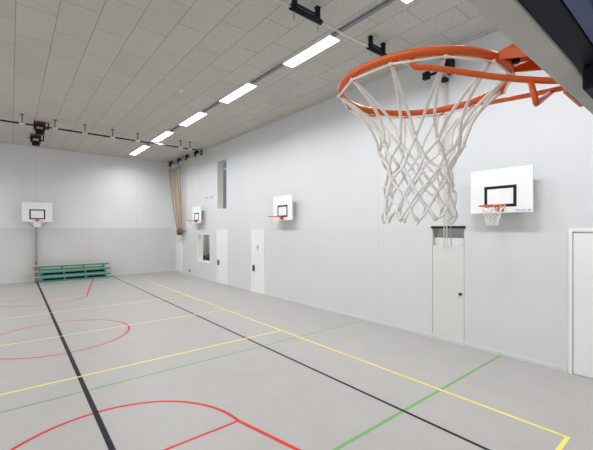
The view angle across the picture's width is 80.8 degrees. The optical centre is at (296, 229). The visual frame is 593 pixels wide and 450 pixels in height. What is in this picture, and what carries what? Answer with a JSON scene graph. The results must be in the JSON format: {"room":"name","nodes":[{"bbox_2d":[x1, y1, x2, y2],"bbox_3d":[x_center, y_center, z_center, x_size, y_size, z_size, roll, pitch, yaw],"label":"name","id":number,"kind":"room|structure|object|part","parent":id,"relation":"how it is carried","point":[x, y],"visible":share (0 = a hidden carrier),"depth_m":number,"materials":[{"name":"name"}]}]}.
{"room":"sports hall","nodes":[
{"label":"sports hall","id":0,"kind":"room"},
{"bbox_2d":[0,143,171,281],"bbox_3d":[-13.425,-0.774,17.610,14.183,6.788,0.300,0,0,-39],"label":"wall","id":1,"kind":"structure","parent":0,"point":[117,210],"depth_m":18.96,"materials":[{"name":"paint"}]},
{"bbox_2d":[0,270,171,283],"bbox_3d":[-13.215,2.583,17.577,13.865,0.075,0.018,0,0,-39],"label":"baseboard","id":2,"kind":"structure","parent":1,"relation":"attached to","point":[163,270],"depth_m":19.91,"materials":[{"name":"white paint"}]},
{"bbox_2d":[0,0,497,162],"bbox_3d":[-5.680,-4.268,8.644,14.783,0.200,23.990,0,0,-39],"label":"ceiling","id":3,"kind":"structure","parent":0,"point":[103,66],"depth_m":8.59,"materials":[{"name":"grey tile"}]},
{"bbox_2d":[27,134,43,145],"bbox_3d":[-11.459,-3.922,15.299,0.590,0.489,0.328,0,0,-39],"label":"motor","id":4,"kind":"object","parent":3,"relation":"hanging from","point":[35,139],"visible":1,"depth_m":15.20,"materials":[{"name":"black paint"}]},
{"bbox_2d":[34,121,48,134],"bbox_3d":[-9.948,-3.922,13.499,0.577,0.489,0.328,0,0,-39],"label":"motor","id":5,"kind":"object","parent":3,"relation":"hanging from","point":[38,130],"visible":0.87,"depth_m":13.42,"materials":[{"name":"black paint"}]},
{"bbox_2d":[0,114,196,150],"bbox_3d":[-9.786,-3.987,12.732,12.840,0.359,0.100,0,0,-39],"label":"ceiling track","id":6,"kind":"object","parent":3,"relation":"hanging from","point":[137,140],"visible":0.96,"depth_m":14.10,"materials":[{"name":"black metal"}]},
{"bbox_2d":[129,144,149,154],"bbox_3d":[-8.194,-4.135,18.122,0.320,0.064,2.561,0,0,-39],"label":"ceiling light","id":7,"kind":"object","parent":3,"relation":"attached to","point":[141,148],"visible":1,"depth_m":18.06,"materials":[{"name":"white plastic"}]},
{"bbox_2d":[151,130,173,141],"bbox_3d":[-5.969,-4.135,15.457,0.320,0.064,2.019,0,0,-39],"label":"ceiling light","id":8,"kind":"object","parent":3,"relation":"attached to","point":[166,133],"visible":1,"depth_m":15.34,"materials":[{"name":"white plastic"}]},
{"bbox_2d":[167,148,199,166],"bbox_3d":[-6.419,-4.018,19.569,0.060,0.299,4.700,0,0,-39],"label":"track","id":9,"kind":"object","parent":3,"relation":"hanging from","point":[198,148],"visible":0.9,"depth_m":18.94,"materials":[{"name":"metal"}]},
{"bbox_2d":[168,164,180,171],"bbox_3d":[-7.212,-3.671,20.535,0.080,0.385,1.800,0,0,-39],"label":"yoke","id":10,"kind":"object","parent":9,"relation":"hanging from","point":[178,167],"visible":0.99,"depth_m":20.33,"materials":[{"name":"metal"}]},
{"bbox_2d":[169,172,178,234],"bbox_3d":[-7.357,-1.579,20.911,0.909,3.798,0.146,0,0,36],"label":"rope","id":11,"kind":"object","parent":10,"relation":"hanging from","point":[169,172],"visible":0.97,"depth_m":20.97,"materials":[{"name":"beige fabric"}]},
{"bbox_2d":[171,171,177,222],"bbox_3d":[-7.176,-1.579,20.741,0.724,3.798,0.153,0,0,26],"label":"rope","id":12,"kind":"object","parent":10,"relation":"hanging from","point":[171,171],"visible":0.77,"depth_m":20.80,"materials":[{"name":"beige fabric"}]},
{"bbox_2d":[173,171,179,234],"bbox_3d":[-7.036,-1.579,20.512,0.493,3.797,0.139,0,0,20],"label":"rope","id":13,"kind":"object","parent":10,"relation":"hanging from","point":[173,171],"visible":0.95,"depth_m":20.51,"materials":[{"name":"beige fabric"}]},
{"bbox_2d":[176,170,182,234],"bbox_3d":[-6.855,-1.579,20.321,0.384,3.798,0.111,0,0,-20],"label":"rope","id":14,"kind":"object","parent":10,"relation":"hanging from","point":[176,170],"visible":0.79,"depth_m":20.28,"materials":[{"name":"beige fabric"}]},
{"bbox_2d":[178,169,181,234],"bbox_3d":[-6.699,-1.578,20.095,0.133,3.797,0.360,0,0,13],"label":"rope","id":15,"kind":"object","parent":10,"relation":"hanging from","point":[178,169],"visible":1,"depth_m":20.05,"materials":[{"name":"beige fabric"}]},
{"bbox_2d":[179,110,207,125],"bbox_3d":[-3.885,-4.135,13.012,0.320,0.064,1.901,0,0,-39],"label":"ceiling light","id":16,"kind":"object","parent":3,"relation":"attached to","point":[199,114],"visible":1,"depth_m":12.87,"materials":[{"name":"white plastic"}]},
{"bbox_2d":[203,101,221,112],"bbox_3d":[-2.841,-4.143,11.742,0.080,0.049,1.360,0,0,-39],"label":"rail","id":17,"kind":"object","parent":3,"relation":"attached to","point":[218,102],"depth_m":11.75,"materials":[{"name":"grey metal"}]},
{"bbox_2d":[219,81,256,102],"bbox_3d":[-1.804,-4.135,10.554,0.320,0.064,1.763,0,0,-39],"label":"ceiling light","id":18,"kind":"object","parent":3,"relation":"attached to","point":[247,86],"visible":0.98,"depth_m":10.43,"materials":[{"name":"white plastic"}]},
{"bbox_2d":[251,63,284,83],"bbox_3d":[-0.775,-4.143,9.273,0.080,0.049,1.500,0,0,-39],"label":"rail","id":19,"kind":"object","parent":3,"relation":"attached to","point":[281,65],"depth_m":9.20,"materials":[{"name":"grey metal"}]},
{"bbox_2d":[289,0,322,31],"bbox_3d":[0.179,-3.938,6.356,0.740,0.457,0.104,0,0,-39],"label":"bracket","id":20,"kind":"object","parent":3,"relation":"hanging from","point":[310,15],"visible":1,"depth_m":6.34,"materials":[{"name":"black metal"}]},
{"bbox_2d":[276,0,425,72],"bbox_3d":[-2.210,-3.815,4.145,13.248,0.292,0.432,0,0,-39],"label":"cable","id":21,"kind":"object","parent":20,"relation":"attached to","point":[280,1],"visible":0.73,"depth_m":6.93,"materials":[{"name":"white metal"}]},
{"bbox_2d":[283,32,339,67],"bbox_3d":[0.303,-4.135,8.097,0.320,0.064,1.655,0,0,-39],"label":"ceiling light","id":22,"kind":"object","parent":3,"relation":"attached to","point":[328,40],"visible":0.99,"depth_m":7.98,"materials":[{"name":"white plastic"}]},
{"bbox_2d":[332,0,395,35],"bbox_3d":[1.292,-4.143,6.803,0.080,0.049,1.580,0,0,-39],"label":"rail","id":23,"kind":"object","parent":3,"relation":"attached to","point":[387,2],"depth_m":6.74,"materials":[{"name":"grey metal"}]},
{"bbox_2d":[366,35,386,55],"bbox_3d":[1.772,-3.938,7.662,0.620,0.457,0.104,0,0,-39],"label":"bracket","id":24,"kind":"object","parent":3,"relation":"hanging from","point":[380,51],"visible":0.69,"depth_m":7.58,"materials":[{"name":"black metal"}]},
{"bbox_2d":[0,271,592,449],"bbox_3d":[-5.680,2.694,8.644,14.783,0.152,23.990,0,0,-39],"label":"floor","id":25,"kind":"structure","parent":0,"point":[168,360],"depth_m":6.00,"materials":[{"name":"grey"}]},
{"bbox_2d":[22,202,51,281],"bbox_3d":[-12.823,0.630,17.296,0.955,3.980,0.969,0,0,11],"label":"goal","id":26,"kind":"object","parent":25,"relation":"on","point":[37,213],"visible":1,"depth_m":17.35,"materials":[{"name":"white laminate"}]},
{"bbox_3d":[-13.051,1.120,17.452,0.300,3.000,0.260,0,0,-39],"label":"post","id":27,"kind":"part","parent":26,"relation":"part of","materials":[{"name":"metal"}]},
{"bbox_2d":[30,271,113,281],"bbox_3d":[-11.577,2.482,18.209,3.720,0.275,0.254,0,0,-39],"label":"bench","id":28,"kind":"object","parent":25,"relation":"on","point":[103,274],"visible":0.98,"depth_m":18.09,"materials":[{"name":"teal wood"}]},
{"bbox_2d":[30,267,112,276],"bbox_3d":[-11.600,2.207,18.190,3.720,0.275,0.254,0,0,-39],"label":"bench","id":29,"kind":"object","parent":28,"relation":"on","point":[86,270],"visible":0.97,"depth_m":18.03,"materials":[{"name":"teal wood"}]},
{"bbox_2d":[27,262,112,271],"bbox_3d":[-11.662,1.931,18.139,3.720,0.275,0.254,0,0,-39],"label":"bench","id":30,"kind":"object","parent":29,"relation":"on","point":[97,263],"visible":1,"depth_m":17.97,"materials":[{"name":"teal wood"}]},
{"bbox_3d":[-11.662,1.808,18.139,3.720,0.028,0.250,0,0,-39],"label":"seat","id":31,"kind":"part","parent":30,"relation":"part of","materials":[{"name":"brown wood"}]},
{"bbox_3d":[-11.600,2.083,18.190,3.720,0.028,0.250,0,0,-39],"label":"seat","id":32,"kind":"part","parent":29,"relation":"part of","materials":[{"name":"brown wood"}]},
{"bbox_3d":[-11.639,2.229,18.261,2.770,0.170,0.009,0,0,-39],"label":"panel","id":33,"kind":"part","parent":29,"relation":"part of","materials":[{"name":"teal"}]},
{"bbox_3d":[-11.577,2.359,18.209,3.720,0.028,0.250,0,0,-39],"label":"seat","id":34,"kind":"part","parent":28,"relation":"part of","materials":[{"name":"brown wood"}]},
{"bbox_3d":[-11.616,2.505,18.280,2.770,0.170,0.009,0,0,-39],"label":"panel","id":35,"kind":"part","parent":28,"relation":"part of","materials":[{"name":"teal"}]},
{"bbox_2d":[172,30,592,378],"bbox_3d":[-0.298,-0.774,13.059,0.340,6.788,23.990,0,0,-39],"label":"wall","id":36,"kind":"structure","parent":0,"point":[337,253],"depth_m":9.06,"materials":[{"name":"paint"}]},
{"bbox_2d":[177,235,182,271],"bbox_3d":[-7.058,1.420,21.011,0.024,2.200,0.960,0,0,-39],"label":"door","id":37,"kind":"structure","parent":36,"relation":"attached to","point":[179,237],"depth_m":20.87,"materials":[{"name":"grey plastic"}]},
{"bbox_2d":[185,206,203,227],"bbox_3d":[-5.356,-0.652,18.514,0.939,1.166,0.953,0,0,8],"label":"goal","id":38,"kind":"object","parent":36,"relation":"attached to","point":[197,210],"visible":1,"depth_m":18.39,"materials":[{"name":"white laminate"}]},
{"bbox_2d":[197,234,209,262],"bbox_3d":[-4.894,0.970,18.453,0.085,1.500,1.580,0,0,-39],"label":"window","id":39,"kind":"structure","parent":36,"relation":"in","point":[197,234],"depth_m":19.01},
{"bbox_2d":[203,234,209,261],"bbox_3d":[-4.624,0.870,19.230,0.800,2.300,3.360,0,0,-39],"label":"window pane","id":40,"kind":"structure","parent":39,"relation":"in","point":[206,238],"depth_m":20.58,"materials":[{"name":"grey glass"}]},
{"bbox_2d":[217,229,227,284],"bbox_3d":[-3.607,1.300,16.760,0.081,2.640,1.130,0,0,-39],"label":"door","id":41,"kind":"structure","parent":36,"relation":"in","point":[222,234],"depth_m":16.75,"materials":[{"name":"white wood"}]},
{"bbox_2d":[223,161,225,208],"bbox_3d":[-3.368,-2.175,17.021,0.040,2.350,0.930,0,0,-39],"label":"window","id":42,"kind":"structure","parent":36,"relation":"in","point":[224,163],"depth_m":17.25,"materials":[{"name":"grey glass"}]},
{"bbox_2d":[251,229,263,294],"bbox_3d":[-1.631,1.300,14.352,0.081,2.640,0.980,0,0,-39],"label":"door","id":43,"kind":"structure","parent":36,"relation":"in","point":[257,235],"depth_m":14.37,"materials":[{"name":"white metal"}]},
{"bbox_2d":[267,194,293,227],"bbox_3d":[-0.541,-0.652,12.646,0.939,1.166,0.953,0,0,8],"label":"goal","id":44,"kind":"object","parent":36,"relation":"attached to","point":[283,206],"visible":1,"depth_m":12.57,"materials":[{"name":"white laminate"}]},
{"bbox_2d":[172,270,566,372],"bbox_3d":[-0.436,2.583,12.946,0.018,0.075,23.390,0,0,-39],"label":"baseboard","id":45,"kind":"structure","parent":36,"relation":"attached to","point":[558,368],"depth_m":8.52,"materials":[{"name":"white paint"}]},
{"bbox_2d":[422,58,454,82],"bbox_3d":[3.307,-3.675,8.109,0.669,0.450,0.307,0,0,37],"label":"pulley","id":46,"kind":"object","parent":36,"relation":"attached to","point":[450,62],"visible":0.62,"depth_m":8.04,"materials":[{"name":"black metal"}]},
{"bbox_2d":[443,83,444,245],"bbox_3d":[3.457,-1.524,8.146,0.028,3.809,0.037,0,0,-39],"label":"rope","id":47,"kind":"object","parent":46,"relation":"hanging from","point":[444,83],"visible":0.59,"depth_m":8.13,"materials":[{"name":"white fabric"}]},
{"bbox_2d":[445,83,446,245],"bbox_3d":[3.488,-1.525,8.109,0.030,3.809,0.056,0,0,-39],"label":"rope","id":48,"kind":"object","parent":46,"relation":"hanging from","point":[445,83],"visible":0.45,"depth_m":8.10,"materials":[{"name":"white fabric"}]},
{"bbox_2d":[447,82,451,245],"bbox_3d":[3.536,-1.520,8.051,0.018,3.800,0.101,0,0,-39],"label":"rope","id":49,"kind":"object","parent":46,"relation":"hanging from","point":[447,82],"visible":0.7,"depth_m":8.06,"materials":[{"name":"white fabric"}]},
{"bbox_2d":[471,164,533,225],"bbox_3d":[4.086,-0.652,7.007,0.939,1.166,0.953,0,0,8],"label":"goal","id":50,"kind":"object","parent":36,"relation":"attached to","point":[510,189],"visible":1,"depth_m":6.94,"materials":[{"name":"white plastic"}]},
{"bbox_2d":[569,228,592,377],"bbox_3d":[5.308,1.300,5.894,0.081,2.640,1.140,0,0,-39],"label":"door","id":51,"kind":"structure","parent":36,"relation":"in","point":[580,244],"depth_m":6.21,"materials":[{"name":"grey plastic"}]},
{"bbox_2d":[431,226,464,341],"bbox_3d":[3.594,1.228,8.178,0.235,2.615,0.815,0,0,-39],"label":"door","id":52,"kind":"structure","parent":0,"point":[448,261],"depth_m":8.13,"materials":[{"name":"white paint"}]},
{"bbox_3d":[3.635,0.365,8.218,0.080,0.340,0.733,0,0,-39],"label":"panel","id":53,"kind":"part","parent":52,"relation":"part of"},
{"bbox_3d":[1.601,-0.774,-0.704,14.183,6.788,0.300,0,0,-39],"label":"wall","id":54,"kind":"structure","parent":0,"visible":0},
{"bbox_2d":[337,0,592,224],"bbox_3d":[0.922,-0.672,0.374,1.800,1.316,2.230,0,0,-39],"label":"goal","id":55,"kind":"object","parent":54,"relation":"attached to","point":[555,37],"visible":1,"depth_m":0.82,"materials":[{"name":"orange metal"}]},
{"bbox_3d":[0.370,-0.406,1.047,0.474,0.024,0.474,0,0,-39],"label":"threaded cord","id":56,"kind":"part","parent":55,"relation":"part of","materials":[{"name":"white fabric"}]},
{"bbox_3d":[0.426,-0.365,0.794,0.325,0.108,0.020,0,0,19],"label":"support rod","id":57,"kind":"part","parent":55,"relation":"part of","materials":[{"name":"orange metal"}]},
{"bbox_3d":[0.562,-0.428,0.822,0.117,0.006,0.146,0,0,-39],"label":"flange plate","id":58,"kind":"part","parent":55,"relation":"part of","materials":[{"name":"orange metal"}]},
{"bbox_3d":[0.611,-0.371,0.954,0.019,0.099,0.344,0,0,-8],"label":"support rod","id":59,"kind":"part","parent":55,"relation":"part of","materials":[{"name":"orange metal"}]},
{"bbox_3d":[0.652,-0.756,0.703,1.640,0.947,0.060,0,0,-39],"label":"carrier frame","id":60,"kind":"part","parent":55,"relation":"part of","materials":[{"name":"black metal"}]},
{"bbox_3d":[0.604,-0.381,0.760,0.130,0.198,0.006,0,0,-39],"label":"mounting plate","id":61,"kind":"part","parent":55,"relation":"part of","materials":[{"name":"orange metal"}]}
]}

